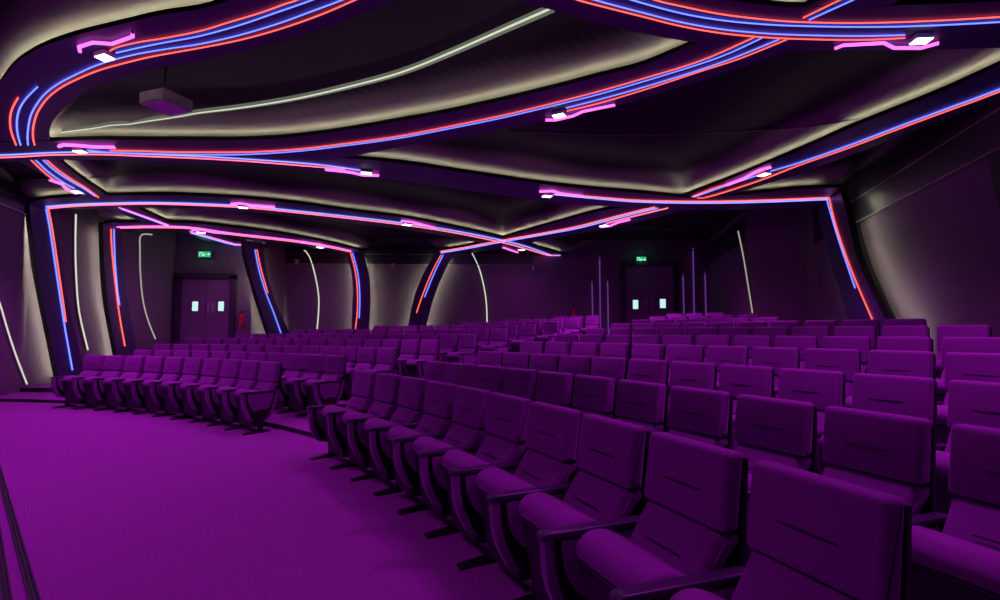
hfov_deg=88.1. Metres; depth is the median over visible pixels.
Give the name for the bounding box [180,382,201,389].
seat cushion
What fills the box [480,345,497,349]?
seat cushion
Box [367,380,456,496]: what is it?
seat
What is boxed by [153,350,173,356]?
seat
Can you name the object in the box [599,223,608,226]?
spotlight
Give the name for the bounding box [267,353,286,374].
seat
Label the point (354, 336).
seat
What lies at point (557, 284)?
wall
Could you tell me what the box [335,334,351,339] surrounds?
seat
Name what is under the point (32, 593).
floor track
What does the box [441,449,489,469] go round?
seat cushion
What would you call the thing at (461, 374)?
seat
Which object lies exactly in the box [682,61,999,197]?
ceiling band
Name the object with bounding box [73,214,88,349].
wall light slot
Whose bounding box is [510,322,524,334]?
seat
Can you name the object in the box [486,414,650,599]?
seat
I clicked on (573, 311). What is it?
fire extinguisher
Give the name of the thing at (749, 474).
seat cushion
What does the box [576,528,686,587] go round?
seat cushion
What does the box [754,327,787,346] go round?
seat
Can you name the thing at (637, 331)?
seat
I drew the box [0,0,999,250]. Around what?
ceiling
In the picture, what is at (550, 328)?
seat
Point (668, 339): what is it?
seat
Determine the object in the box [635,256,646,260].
exit sign
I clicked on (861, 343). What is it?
seat
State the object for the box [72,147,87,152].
spotlight
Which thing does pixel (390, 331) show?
seat
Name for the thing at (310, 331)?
seat
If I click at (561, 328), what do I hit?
seat
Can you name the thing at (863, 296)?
rib
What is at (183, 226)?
ceiling band
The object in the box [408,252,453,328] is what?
rib
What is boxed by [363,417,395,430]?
seat cushion
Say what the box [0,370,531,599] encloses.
floor
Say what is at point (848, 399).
seat cushion
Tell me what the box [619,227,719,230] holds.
trim
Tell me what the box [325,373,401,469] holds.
seat
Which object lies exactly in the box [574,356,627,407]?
seat
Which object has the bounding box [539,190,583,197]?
tube
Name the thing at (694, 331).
seat
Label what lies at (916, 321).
seat
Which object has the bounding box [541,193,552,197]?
spotlight
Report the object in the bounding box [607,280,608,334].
tube
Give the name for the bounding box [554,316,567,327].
seat
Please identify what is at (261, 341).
seat
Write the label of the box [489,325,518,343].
seat
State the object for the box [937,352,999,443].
seat
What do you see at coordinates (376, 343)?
seat
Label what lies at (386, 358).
seat
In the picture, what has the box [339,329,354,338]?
seat
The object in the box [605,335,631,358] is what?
seat
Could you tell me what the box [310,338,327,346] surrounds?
seat
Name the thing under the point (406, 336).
seat
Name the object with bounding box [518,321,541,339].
seat
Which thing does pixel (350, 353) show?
seat
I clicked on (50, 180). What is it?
tube
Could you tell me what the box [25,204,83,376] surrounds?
rib
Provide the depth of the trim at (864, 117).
8.96 m
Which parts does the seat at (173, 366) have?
arm panel, arm frame, backrest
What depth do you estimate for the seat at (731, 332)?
8.11 m
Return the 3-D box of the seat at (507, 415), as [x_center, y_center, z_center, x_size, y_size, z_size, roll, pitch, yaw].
[-0.174,1.152,3.526,0.631,0.973,0.538,2,-4,-29]
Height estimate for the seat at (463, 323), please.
0.973 m
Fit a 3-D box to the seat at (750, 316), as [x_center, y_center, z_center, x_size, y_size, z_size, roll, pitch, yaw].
[5.380,0.801,11.407,0.631,0.973,0.611,3,-5,-40]
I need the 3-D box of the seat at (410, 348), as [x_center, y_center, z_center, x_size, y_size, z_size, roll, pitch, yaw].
[-2.020,1.283,10.389,0.538,0.973,0.631,-3,-4,36]
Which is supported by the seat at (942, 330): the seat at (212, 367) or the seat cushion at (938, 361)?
the seat cushion at (938, 361)
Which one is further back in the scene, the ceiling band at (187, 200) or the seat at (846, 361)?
the ceiling band at (187, 200)
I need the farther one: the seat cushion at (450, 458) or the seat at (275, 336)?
the seat at (275, 336)
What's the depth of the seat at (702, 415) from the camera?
3.42 m
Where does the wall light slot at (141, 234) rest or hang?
attached to the wall at (18, 296)
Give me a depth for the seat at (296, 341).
12.25 m
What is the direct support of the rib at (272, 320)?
attached to the wall at (557, 284)
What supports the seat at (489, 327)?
on the floor
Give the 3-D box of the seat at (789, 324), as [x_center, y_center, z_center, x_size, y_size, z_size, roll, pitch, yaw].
[4.552,0.828,8.529,0.631,0.973,0.538,2,-4,-35]
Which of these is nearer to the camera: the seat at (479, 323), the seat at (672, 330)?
the seat at (672, 330)
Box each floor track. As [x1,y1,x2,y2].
[0,465,40,599]
[0,527,12,599]
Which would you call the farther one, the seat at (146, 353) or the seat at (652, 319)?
the seat at (652, 319)
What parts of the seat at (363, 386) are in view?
arm panel, arm frame, backrest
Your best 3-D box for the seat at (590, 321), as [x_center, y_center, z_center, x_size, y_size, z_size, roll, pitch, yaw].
[2.690,0.953,15.680,0.611,0.973,0.631,-3,-4,38]
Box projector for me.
[139,67,192,115]
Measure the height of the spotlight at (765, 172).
0.058 m
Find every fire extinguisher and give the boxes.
[238,311,245,328]
[572,306,575,315]
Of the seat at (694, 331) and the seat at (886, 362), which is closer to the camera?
the seat at (886, 362)
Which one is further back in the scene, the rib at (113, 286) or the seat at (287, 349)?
the rib at (113, 286)
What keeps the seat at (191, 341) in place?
on the floor
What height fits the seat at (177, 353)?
0.973 m
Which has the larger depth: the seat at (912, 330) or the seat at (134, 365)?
the seat at (134, 365)
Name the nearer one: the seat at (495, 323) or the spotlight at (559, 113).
the spotlight at (559, 113)
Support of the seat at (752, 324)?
on the floor
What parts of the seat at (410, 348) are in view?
backrest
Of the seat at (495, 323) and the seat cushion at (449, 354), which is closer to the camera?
the seat cushion at (449, 354)
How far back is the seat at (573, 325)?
14.82 m
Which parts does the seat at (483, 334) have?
backrest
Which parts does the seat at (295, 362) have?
backrest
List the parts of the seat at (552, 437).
arm panel, arm frame, leg, backrest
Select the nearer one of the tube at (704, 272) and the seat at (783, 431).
the seat at (783, 431)
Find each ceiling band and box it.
[0,0,393,197]
[0,0,898,161]
[0,151,840,209]
[28,192,569,255]
[103,220,365,252]
[112,207,168,225]
[183,231,265,247]
[436,206,682,253]
[521,0,999,50]
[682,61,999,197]
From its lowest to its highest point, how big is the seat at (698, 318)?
0.973 m
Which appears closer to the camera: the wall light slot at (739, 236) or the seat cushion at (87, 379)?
the seat cushion at (87, 379)
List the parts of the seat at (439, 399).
arm panel, arm frame, backrest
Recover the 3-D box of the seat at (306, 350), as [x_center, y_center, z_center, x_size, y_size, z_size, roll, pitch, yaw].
[-4.075,1.417,10.457,0.538,0.973,0.631,-2,-4,30]
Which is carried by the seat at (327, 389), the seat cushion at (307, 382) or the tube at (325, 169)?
the seat cushion at (307, 382)
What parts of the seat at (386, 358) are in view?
backrest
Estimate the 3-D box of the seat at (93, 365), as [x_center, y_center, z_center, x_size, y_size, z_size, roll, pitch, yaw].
[-7.997,1.539,9.813,0.538,0.973,0.631,-1,-4,17]
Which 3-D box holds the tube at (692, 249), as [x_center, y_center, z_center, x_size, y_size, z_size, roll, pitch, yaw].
[7.240,-0.196,19.381,0.091,3.522,0.175,0,-4,0]
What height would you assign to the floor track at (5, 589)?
0.026 m
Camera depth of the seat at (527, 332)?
12.83 m
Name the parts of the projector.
hanger rod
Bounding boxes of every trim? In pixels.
[0,176,31,214]
[13,176,179,180]
[285,244,531,265]
[510,117,865,135]
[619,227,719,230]
[706,219,744,264]
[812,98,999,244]
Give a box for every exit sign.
[197,251,212,257]
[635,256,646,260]
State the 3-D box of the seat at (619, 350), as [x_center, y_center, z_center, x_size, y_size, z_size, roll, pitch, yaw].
[1.375,1.077,7.047,0.631,0.973,0.538,3,-4,-37]
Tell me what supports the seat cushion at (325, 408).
on the seat at (363, 386)
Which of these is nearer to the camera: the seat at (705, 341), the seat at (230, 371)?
the seat at (705, 341)
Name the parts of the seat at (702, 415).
backrest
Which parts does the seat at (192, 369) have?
arm panel, arm frame, backrest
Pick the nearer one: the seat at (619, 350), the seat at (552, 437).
the seat at (552, 437)
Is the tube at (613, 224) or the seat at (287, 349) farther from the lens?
the tube at (613, 224)
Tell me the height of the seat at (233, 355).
0.973 m
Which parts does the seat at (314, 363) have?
arm panel, arm frame, backrest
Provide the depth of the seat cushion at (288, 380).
8.64 m
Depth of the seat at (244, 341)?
12.89 m
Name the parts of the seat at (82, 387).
arm panel, arm frame, backrest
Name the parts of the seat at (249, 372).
arm panel, arm frame, backrest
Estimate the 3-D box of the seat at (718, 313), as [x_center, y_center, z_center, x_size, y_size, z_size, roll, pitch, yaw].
[5.404,0.801,13.203,0.631,0.973,0.611,3,-5,-43]
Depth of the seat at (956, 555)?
1.99 m
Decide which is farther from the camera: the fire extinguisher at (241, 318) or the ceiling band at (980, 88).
the fire extinguisher at (241, 318)
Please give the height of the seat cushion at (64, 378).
0.150 m
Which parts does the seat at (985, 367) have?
backrest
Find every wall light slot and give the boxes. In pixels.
[0,303,27,384]
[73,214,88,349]
[138,233,155,339]
[304,250,319,328]
[472,253,487,321]
[737,231,753,312]
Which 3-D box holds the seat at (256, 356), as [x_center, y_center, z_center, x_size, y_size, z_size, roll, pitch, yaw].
[-4.752,1.466,9.610,0.538,0.973,0.631,-2,-4,30]
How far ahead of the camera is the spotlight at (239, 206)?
11.74 m
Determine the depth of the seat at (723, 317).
11.96 m
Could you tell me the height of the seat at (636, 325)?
0.973 m
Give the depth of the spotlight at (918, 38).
4.97 m
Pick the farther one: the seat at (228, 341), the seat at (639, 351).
the seat at (228, 341)
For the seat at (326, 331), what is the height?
0.973 m
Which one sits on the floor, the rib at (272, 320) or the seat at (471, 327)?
the seat at (471, 327)
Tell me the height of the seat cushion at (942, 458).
0.150 m
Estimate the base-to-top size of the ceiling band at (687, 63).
0.198 m
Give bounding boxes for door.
[172,273,237,344]
[620,261,679,332]
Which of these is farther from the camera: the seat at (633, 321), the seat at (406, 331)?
the seat at (406, 331)
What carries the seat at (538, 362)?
on the floor
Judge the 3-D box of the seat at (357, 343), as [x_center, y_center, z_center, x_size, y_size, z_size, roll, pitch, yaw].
[-3.402,1.339,11.303,0.538,0.973,0.631,-2,-4,31]
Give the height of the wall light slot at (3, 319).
2.085 m
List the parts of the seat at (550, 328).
backrest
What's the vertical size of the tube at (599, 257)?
3.210 m
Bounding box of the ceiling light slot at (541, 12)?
[61,7,554,132]
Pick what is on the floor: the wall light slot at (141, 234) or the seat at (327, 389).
the seat at (327, 389)
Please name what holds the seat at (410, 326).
on the floor
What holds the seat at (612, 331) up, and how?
on the floor
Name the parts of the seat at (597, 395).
backrest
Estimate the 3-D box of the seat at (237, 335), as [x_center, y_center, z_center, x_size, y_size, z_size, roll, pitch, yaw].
[-7.250,1.402,14.104,0.539,0.973,0.631,-1,-4,15]
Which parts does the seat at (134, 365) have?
arm panel, arm frame, backrest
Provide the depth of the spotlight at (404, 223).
13.63 m
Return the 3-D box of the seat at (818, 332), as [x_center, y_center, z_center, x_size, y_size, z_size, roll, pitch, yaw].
[4.101,0.848,7.098,0.631,0.973,0.538,2,-4,-32]
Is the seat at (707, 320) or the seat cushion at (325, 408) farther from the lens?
the seat at (707, 320)
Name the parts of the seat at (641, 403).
backrest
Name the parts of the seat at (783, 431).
backrest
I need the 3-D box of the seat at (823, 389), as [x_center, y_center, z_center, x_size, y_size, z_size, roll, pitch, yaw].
[2.111,1.009,3.825,0.631,0.973,0.538,2,-4,-26]
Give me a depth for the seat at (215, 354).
10.29 m
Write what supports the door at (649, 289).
in the wall at (557, 284)
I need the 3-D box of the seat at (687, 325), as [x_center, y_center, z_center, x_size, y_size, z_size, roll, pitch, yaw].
[3.543,0.909,9.847,0.631,0.973,0.538,3,-5,-40]
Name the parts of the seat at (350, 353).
backrest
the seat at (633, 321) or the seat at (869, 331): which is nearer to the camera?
the seat at (869, 331)
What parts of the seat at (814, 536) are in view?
arm frame, backrest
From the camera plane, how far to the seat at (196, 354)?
10.51 m
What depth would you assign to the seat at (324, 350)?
10.31 m
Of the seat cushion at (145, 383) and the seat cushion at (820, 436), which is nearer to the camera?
the seat cushion at (820, 436)
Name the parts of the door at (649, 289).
vision pane, pane frame, push plate, push plate, vision pane, pane frame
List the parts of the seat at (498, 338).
backrest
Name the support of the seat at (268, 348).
on the floor
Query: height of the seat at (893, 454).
0.973 m
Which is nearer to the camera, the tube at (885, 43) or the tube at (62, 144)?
the tube at (885, 43)
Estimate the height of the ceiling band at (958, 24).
0.198 m
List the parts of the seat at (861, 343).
backrest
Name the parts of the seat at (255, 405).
arm panel, arm frame, arm panel, leg, arm frame, backrest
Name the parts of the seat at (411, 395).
arm panel, arm frame, backrest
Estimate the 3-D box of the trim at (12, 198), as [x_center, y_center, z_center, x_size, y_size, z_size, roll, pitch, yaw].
[-9.874,-2.373,9.222,0.075,0.590,6.041,1,-4,-19]
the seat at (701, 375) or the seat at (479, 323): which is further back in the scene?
the seat at (479, 323)
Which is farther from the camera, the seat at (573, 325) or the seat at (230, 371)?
the seat at (573, 325)
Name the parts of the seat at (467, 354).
backrest, arm panel, arm frame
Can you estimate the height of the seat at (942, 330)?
0.973 m
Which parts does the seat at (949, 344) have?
backrest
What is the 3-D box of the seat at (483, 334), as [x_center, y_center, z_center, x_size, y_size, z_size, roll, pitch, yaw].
[-0.638,1.162,12.194,0.538,0.973,0.631,-3,-4,37]
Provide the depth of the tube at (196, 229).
14.73 m
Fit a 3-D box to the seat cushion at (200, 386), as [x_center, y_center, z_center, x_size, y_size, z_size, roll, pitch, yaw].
[-4.500,1.405,8.144,0.466,0.150,0.294,-2,-4,33]
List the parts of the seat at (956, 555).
arm frame, backrest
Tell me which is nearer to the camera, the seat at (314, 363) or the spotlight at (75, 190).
the seat at (314, 363)
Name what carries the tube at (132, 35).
attached to the ceiling band at (42, 81)
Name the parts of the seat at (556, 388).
backrest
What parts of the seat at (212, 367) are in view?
arm panel, arm frame, backrest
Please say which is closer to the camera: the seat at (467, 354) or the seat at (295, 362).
the seat at (295, 362)
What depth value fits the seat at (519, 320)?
15.87 m
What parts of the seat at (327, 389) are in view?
arm panel, arm frame, arm panel, arm frame, backrest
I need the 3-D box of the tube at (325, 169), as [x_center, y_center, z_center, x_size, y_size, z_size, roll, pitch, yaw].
[-2.653,-2.280,9.285,0.951,0.052,0.134,1,-4,-23]
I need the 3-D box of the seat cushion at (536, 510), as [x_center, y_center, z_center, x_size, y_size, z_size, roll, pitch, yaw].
[0.314,1.058,2.502,0.294,0.150,0.466,2,-4,-24]
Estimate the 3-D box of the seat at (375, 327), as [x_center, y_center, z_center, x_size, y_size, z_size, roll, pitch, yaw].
[-3.744,1.247,15.346,0.538,0.973,0.631,-2,-4,24]
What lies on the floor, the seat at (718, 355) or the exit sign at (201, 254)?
the seat at (718, 355)
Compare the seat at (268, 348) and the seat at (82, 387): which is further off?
the seat at (268, 348)
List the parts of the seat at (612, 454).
arm panel, arm frame, leg, backrest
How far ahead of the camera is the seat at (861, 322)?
7.63 m
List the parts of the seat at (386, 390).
arm panel, arm frame, backrest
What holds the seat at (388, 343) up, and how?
on the floor
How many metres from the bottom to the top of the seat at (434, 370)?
0.973 m
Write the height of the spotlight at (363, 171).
0.058 m
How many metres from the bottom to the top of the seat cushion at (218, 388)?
0.150 m
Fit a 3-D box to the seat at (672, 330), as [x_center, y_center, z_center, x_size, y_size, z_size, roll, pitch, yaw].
[2.812,0.959,8.894,0.631,0.973,0.538,3,-5,-39]
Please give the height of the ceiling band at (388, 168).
0.194 m
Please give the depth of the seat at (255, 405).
7.45 m
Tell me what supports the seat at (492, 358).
on the floor
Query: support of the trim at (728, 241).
attached to the wall at (934, 253)
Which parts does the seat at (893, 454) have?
arm panel, backrest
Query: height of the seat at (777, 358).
0.973 m
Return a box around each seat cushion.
[62,376,85,381]
[83,376,103,382]
[103,377,122,383]
[123,378,144,384]
[142,379,164,386]
[161,381,179,387]
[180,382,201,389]
[198,384,220,391]
[216,386,237,393]
[234,388,258,396]
[285,377,306,384]
[304,379,326,386]
[322,405,350,416]
[342,411,371,422]
[345,368,357,374]
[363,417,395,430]
[386,426,422,439]
[406,359,424,365]
[412,436,453,452]
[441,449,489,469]
[447,352,463,357]
[475,467,535,493]
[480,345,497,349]
[511,340,522,343]
[518,492,596,529]
[536,335,551,339]
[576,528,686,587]
[670,588,725,599]
[748,473,751,486]
[819,435,822,448]
[845,396,851,407]
[912,525,999,595]
[936,359,944,369]
[936,379,947,391]
[936,450,949,476]
[937,405,947,422]
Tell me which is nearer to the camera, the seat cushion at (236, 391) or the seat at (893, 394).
the seat at (893, 394)
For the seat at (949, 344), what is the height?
0.973 m
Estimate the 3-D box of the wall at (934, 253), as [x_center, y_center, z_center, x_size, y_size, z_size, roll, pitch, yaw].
[6.876,-0.535,9.300,1.676,5.150,20.373,-1,-4,10]
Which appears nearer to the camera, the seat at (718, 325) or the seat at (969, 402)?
the seat at (969, 402)
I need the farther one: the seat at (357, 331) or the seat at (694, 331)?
the seat at (357, 331)
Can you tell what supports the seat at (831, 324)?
on the floor
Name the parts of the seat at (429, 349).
arm panel, arm frame, arm panel, backrest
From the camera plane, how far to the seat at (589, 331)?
10.23 m
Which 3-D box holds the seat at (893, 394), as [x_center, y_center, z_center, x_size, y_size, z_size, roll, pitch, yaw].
[2.345,0.978,3.325,0.631,0.973,0.538,2,-4,-24]
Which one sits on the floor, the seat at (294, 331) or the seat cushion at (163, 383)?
the seat at (294, 331)
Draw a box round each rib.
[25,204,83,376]
[99,222,135,355]
[241,239,289,337]
[346,252,370,333]
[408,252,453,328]
[816,190,895,335]
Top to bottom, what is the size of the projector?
0.562 m
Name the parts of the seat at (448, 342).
backrest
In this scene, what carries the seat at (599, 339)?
on the floor
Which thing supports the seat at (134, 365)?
on the floor
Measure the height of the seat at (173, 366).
0.973 m
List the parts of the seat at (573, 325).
backrest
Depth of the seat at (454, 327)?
14.22 m
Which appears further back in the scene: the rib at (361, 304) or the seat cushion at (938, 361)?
the rib at (361, 304)
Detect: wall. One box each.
[0,167,175,395]
[172,232,708,339]
[707,128,999,357]
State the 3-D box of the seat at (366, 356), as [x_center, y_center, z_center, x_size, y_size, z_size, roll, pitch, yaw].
[-2.689,1.361,9.552,0.538,0.973,0.631,-3,-4,36]
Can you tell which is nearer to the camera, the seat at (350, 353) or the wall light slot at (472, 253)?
the seat at (350, 353)
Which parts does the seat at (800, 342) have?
backrest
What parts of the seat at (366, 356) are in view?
backrest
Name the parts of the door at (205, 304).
vision pane, push plate, push plate, vision pane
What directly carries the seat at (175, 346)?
on the floor
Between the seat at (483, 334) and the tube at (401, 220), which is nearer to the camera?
the seat at (483, 334)
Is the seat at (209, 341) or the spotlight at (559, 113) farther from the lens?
the seat at (209, 341)
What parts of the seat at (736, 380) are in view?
backrest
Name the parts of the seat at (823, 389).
arm panel, backrest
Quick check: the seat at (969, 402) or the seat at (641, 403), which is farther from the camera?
the seat at (641, 403)
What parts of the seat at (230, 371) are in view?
arm panel, arm frame, backrest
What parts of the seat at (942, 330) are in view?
backrest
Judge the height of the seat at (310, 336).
0.973 m
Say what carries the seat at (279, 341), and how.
on the floor
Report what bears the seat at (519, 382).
on the floor
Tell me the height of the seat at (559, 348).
0.973 m
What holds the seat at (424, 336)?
on the floor
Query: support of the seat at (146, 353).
on the floor
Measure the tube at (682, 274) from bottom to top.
2.538 m
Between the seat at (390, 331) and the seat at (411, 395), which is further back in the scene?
the seat at (390, 331)
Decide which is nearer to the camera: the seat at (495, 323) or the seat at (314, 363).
the seat at (314, 363)
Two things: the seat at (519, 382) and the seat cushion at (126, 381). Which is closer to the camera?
the seat at (519, 382)
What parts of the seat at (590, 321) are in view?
backrest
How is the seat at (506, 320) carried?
on the floor
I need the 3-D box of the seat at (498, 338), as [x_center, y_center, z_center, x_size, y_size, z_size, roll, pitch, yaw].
[-0.170,1.140,11.836,0.611,0.973,0.631,-3,-4,38]
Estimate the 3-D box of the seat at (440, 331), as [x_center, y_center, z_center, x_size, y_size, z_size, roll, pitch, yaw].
[-1.547,1.201,12.825,0.538,0.973,0.631,-2,-4,33]
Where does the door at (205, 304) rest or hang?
in the wall at (557, 284)
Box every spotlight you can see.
[70,188,82,193]
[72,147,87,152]
[94,49,115,61]
[238,205,247,208]
[361,169,371,174]
[401,222,411,225]
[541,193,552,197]
[552,109,565,118]
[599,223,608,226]
[757,170,770,176]
[908,33,933,44]
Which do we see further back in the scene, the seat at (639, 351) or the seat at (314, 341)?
the seat at (314, 341)
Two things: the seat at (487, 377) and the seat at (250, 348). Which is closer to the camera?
the seat at (487, 377)
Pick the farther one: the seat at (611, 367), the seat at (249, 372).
the seat at (249, 372)
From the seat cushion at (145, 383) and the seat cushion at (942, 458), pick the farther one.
the seat cushion at (145, 383)
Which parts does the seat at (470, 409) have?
arm panel, arm frame, backrest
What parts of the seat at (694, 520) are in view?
arm panel, arm frame, backrest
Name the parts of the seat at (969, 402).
backrest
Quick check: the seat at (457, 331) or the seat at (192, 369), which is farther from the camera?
the seat at (457, 331)
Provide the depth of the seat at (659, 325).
10.42 m
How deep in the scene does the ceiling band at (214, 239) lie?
16.17 m
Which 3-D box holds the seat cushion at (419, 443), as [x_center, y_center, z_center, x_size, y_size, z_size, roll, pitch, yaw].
[-0.457,1.147,3.957,0.294,0.150,0.466,2,-4,-31]
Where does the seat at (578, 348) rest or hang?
on the floor
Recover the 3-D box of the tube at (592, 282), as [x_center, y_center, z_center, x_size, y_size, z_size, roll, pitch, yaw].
[3.456,0.425,19.278,0.093,2.269,0.175,0,-4,0]
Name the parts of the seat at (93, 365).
arm panel, arm frame, backrest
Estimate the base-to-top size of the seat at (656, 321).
0.973 m
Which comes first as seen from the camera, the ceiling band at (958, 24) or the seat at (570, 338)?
the ceiling band at (958, 24)
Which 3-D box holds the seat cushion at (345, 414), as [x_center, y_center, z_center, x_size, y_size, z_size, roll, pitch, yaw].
[-1.401,1.230,5.307,0.294,0.150,0.466,3,-4,-38]
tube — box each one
[49,178,76,194]
[57,143,115,148]
[77,31,134,52]
[191,229,229,234]
[230,202,274,207]
[300,241,327,247]
[324,168,379,176]
[401,220,435,228]
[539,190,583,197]
[545,103,615,120]
[591,281,593,315]
[598,256,600,327]
[600,219,630,227]
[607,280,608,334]
[682,274,684,315]
[691,248,694,312]
[704,272,706,315]
[726,165,771,185]
[834,40,939,49]
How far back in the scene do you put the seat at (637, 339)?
8.02 m
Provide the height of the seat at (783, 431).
0.973 m
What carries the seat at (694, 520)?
on the floor
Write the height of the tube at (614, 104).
0.045 m
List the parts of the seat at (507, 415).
arm panel, arm frame, backrest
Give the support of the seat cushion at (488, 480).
on the seat at (552, 437)
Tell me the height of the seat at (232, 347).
0.973 m
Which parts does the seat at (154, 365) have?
arm panel, arm frame, backrest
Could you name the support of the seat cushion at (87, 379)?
on the seat at (82, 387)
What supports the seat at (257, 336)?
on the floor
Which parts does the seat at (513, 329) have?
backrest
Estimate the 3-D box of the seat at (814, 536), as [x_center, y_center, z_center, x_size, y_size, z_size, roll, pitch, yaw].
[0.751,1.027,1.491,0.631,0.973,0.611,1,-4,-20]
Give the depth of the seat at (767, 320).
10.05 m
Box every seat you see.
[51,355,105,407]
[71,355,125,409]
[91,355,145,410]
[107,350,153,370]
[111,356,165,412]
[130,357,184,414]
[149,357,203,416]
[153,344,172,350]
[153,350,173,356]
[167,358,223,419]
[172,344,191,350]
[173,350,192,357]
[186,359,242,422]
[187,338,204,344]
[191,344,209,351]
[192,351,211,358]
[204,351,248,375]
[204,360,261,426]
[205,338,222,344]
[210,344,228,351]
[211,351,230,358]
[221,361,282,434]
[223,338,240,344]
[228,344,246,351]
[235,333,250,341]
[240,338,257,345]
[246,345,264,352]
[248,352,267,360]
[252,334,267,338]
[258,338,275,345]
[264,345,282,352]
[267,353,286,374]
[268,334,284,342]
[274,353,305,408]
[275,338,292,345]
[277,354,325,413]
[283,345,301,353]
[285,334,300,338]
[287,346,319,369]
[292,329,306,337]
[293,338,310,346]
[293,355,346,416]
[302,334,317,342]
[306,370,377,459]
[307,329,322,335]
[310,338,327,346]
[318,334,334,339]
[319,346,338,355]
[323,329,338,338]
[325,346,357,394]
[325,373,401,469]
[328,339,345,346]
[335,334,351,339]
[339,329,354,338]
[339,347,376,399]
[346,339,363,347]
[346,376,427,481]
[350,347,397,383]
[352,334,368,339]
[355,329,370,338]
[357,339,381,362]
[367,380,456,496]
[369,334,385,341]
[371,329,386,334]
[373,326,387,330]
[382,339,400,357]
[386,334,402,339]
[387,329,402,333]
[389,326,402,329]
[391,386,490,516]
[396,339,419,374]
[397,340,439,378]
[400,334,420,353]
[403,325,418,334]
[403,329,419,338]
[417,392,531,543]
[419,325,434,331]
[419,334,439,354]
[420,329,436,338]
[423,361,449,382]
[435,325,450,330]
[437,329,453,340]
[439,334,457,359]
[439,334,477,364]
[448,363,476,387]
[448,401,582,580]
[451,325,466,333]
[455,329,471,341]
[458,329,489,365]
[462,322,476,328]
[468,325,483,332]
[474,365,505,392]
[477,329,508,359]
[477,351,502,366]
[478,322,491,328]
[485,325,500,339]
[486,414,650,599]
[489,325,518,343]
[494,322,508,328]
[502,319,515,324]
[502,352,529,368]
[503,367,537,401]
[508,324,537,351]
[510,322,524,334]
[518,319,531,323]
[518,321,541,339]
[519,341,543,354]
[529,353,558,371]
[533,319,547,331]
[535,371,574,408]
[536,321,559,351]
[536,432,748,599]
[537,355,591,400]
[542,319,563,334]
[544,342,570,359]
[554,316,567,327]
[555,334,577,354]
[559,318,581,341]
[564,316,583,331]
[571,342,599,368]
[572,374,617,418]
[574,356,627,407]
[579,334,603,356]
[581,315,599,334]
[581,379,668,469]
[586,328,607,342]
[600,343,630,372]
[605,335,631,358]
[609,328,631,348]
[609,460,911,599]
[611,323,631,328]
[616,358,668,418]
[627,344,664,378]
[631,328,658,357]
[632,320,651,340]
[632,323,654,345]
[633,335,661,343]
[648,386,732,501]
[649,316,667,322]
[654,319,673,327]
[657,323,679,334]
[660,327,686,354]
[663,335,693,360]
[666,313,683,318]
[667,344,703,394]
[667,361,716,432]
[670,316,688,322]
[676,319,697,326]
[683,322,706,334]
[686,313,703,318]
[689,327,717,344]
[691,315,710,321]
[697,335,730,362]
[700,318,722,326]
[706,312,724,317]
[706,345,748,384]
[710,322,735,334]
[714,315,734,321]
[716,346,799,390]
[718,364,774,419]
[720,327,750,345]
[725,318,749,326]
[732,368,845,449]
[733,335,770,365]
[734,394,816,565]
[738,314,759,320]
[739,321,766,334]
[746,406,935,551]
[753,317,778,326]
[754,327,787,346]
[770,321,800,335]
[774,348,860,397]
[775,336,816,368]
[792,326,829,347]
[805,320,837,335]
[816,373,936,474]
[822,336,870,372]
[834,326,875,349]
[843,319,879,345]
[845,350,935,407]
[876,318,926,349]
[877,336,933,352]
[882,325,929,336]
[911,424,999,599]
[936,325,991,376]
[936,337,999,401]
[936,380,999,514]
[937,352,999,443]
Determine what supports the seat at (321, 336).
on the floor
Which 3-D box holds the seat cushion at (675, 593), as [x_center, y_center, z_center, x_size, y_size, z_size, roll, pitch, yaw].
[0.726,0.995,1.484,0.294,0.150,0.466,1,-4,-20]
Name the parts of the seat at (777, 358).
backrest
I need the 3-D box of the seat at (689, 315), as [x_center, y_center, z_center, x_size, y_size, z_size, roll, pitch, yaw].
[4.995,0.827,13.628,0.631,0.973,0.538,3,-5,-44]
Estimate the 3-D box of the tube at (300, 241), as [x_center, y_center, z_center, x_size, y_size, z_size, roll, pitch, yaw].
[-5.981,-1.818,16.815,0.233,0.053,1.189,-2,-4,25]
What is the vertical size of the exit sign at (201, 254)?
0.219 m
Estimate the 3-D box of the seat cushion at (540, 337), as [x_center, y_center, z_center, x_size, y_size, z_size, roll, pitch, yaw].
[1.213,1.014,13.732,0.466,0.150,0.294,-3,-4,38]
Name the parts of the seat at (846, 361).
backrest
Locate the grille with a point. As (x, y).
(167, 107)
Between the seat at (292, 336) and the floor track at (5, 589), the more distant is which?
the seat at (292, 336)
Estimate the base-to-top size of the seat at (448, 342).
0.973 m
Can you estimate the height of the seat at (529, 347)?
0.973 m
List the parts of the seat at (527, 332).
backrest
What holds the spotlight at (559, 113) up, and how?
attached to the ceiling band at (687, 63)
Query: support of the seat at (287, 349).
on the floor
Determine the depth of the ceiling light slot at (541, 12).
6.85 m
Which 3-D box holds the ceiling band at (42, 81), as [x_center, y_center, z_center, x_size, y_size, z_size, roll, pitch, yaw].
[-5.164,-2.533,6.890,11.346,0.188,2.184,-3,-5,41]
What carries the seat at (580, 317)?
on the floor
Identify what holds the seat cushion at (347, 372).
on the seat at (366, 356)
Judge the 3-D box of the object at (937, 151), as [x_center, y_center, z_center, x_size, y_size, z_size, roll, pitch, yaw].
[6.248,-2.346,6.564,0.075,0.970,14.547,-1,-4,16]
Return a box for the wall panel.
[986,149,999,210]
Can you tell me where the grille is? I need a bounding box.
[142,100,188,115]
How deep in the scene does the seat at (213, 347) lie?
11.82 m

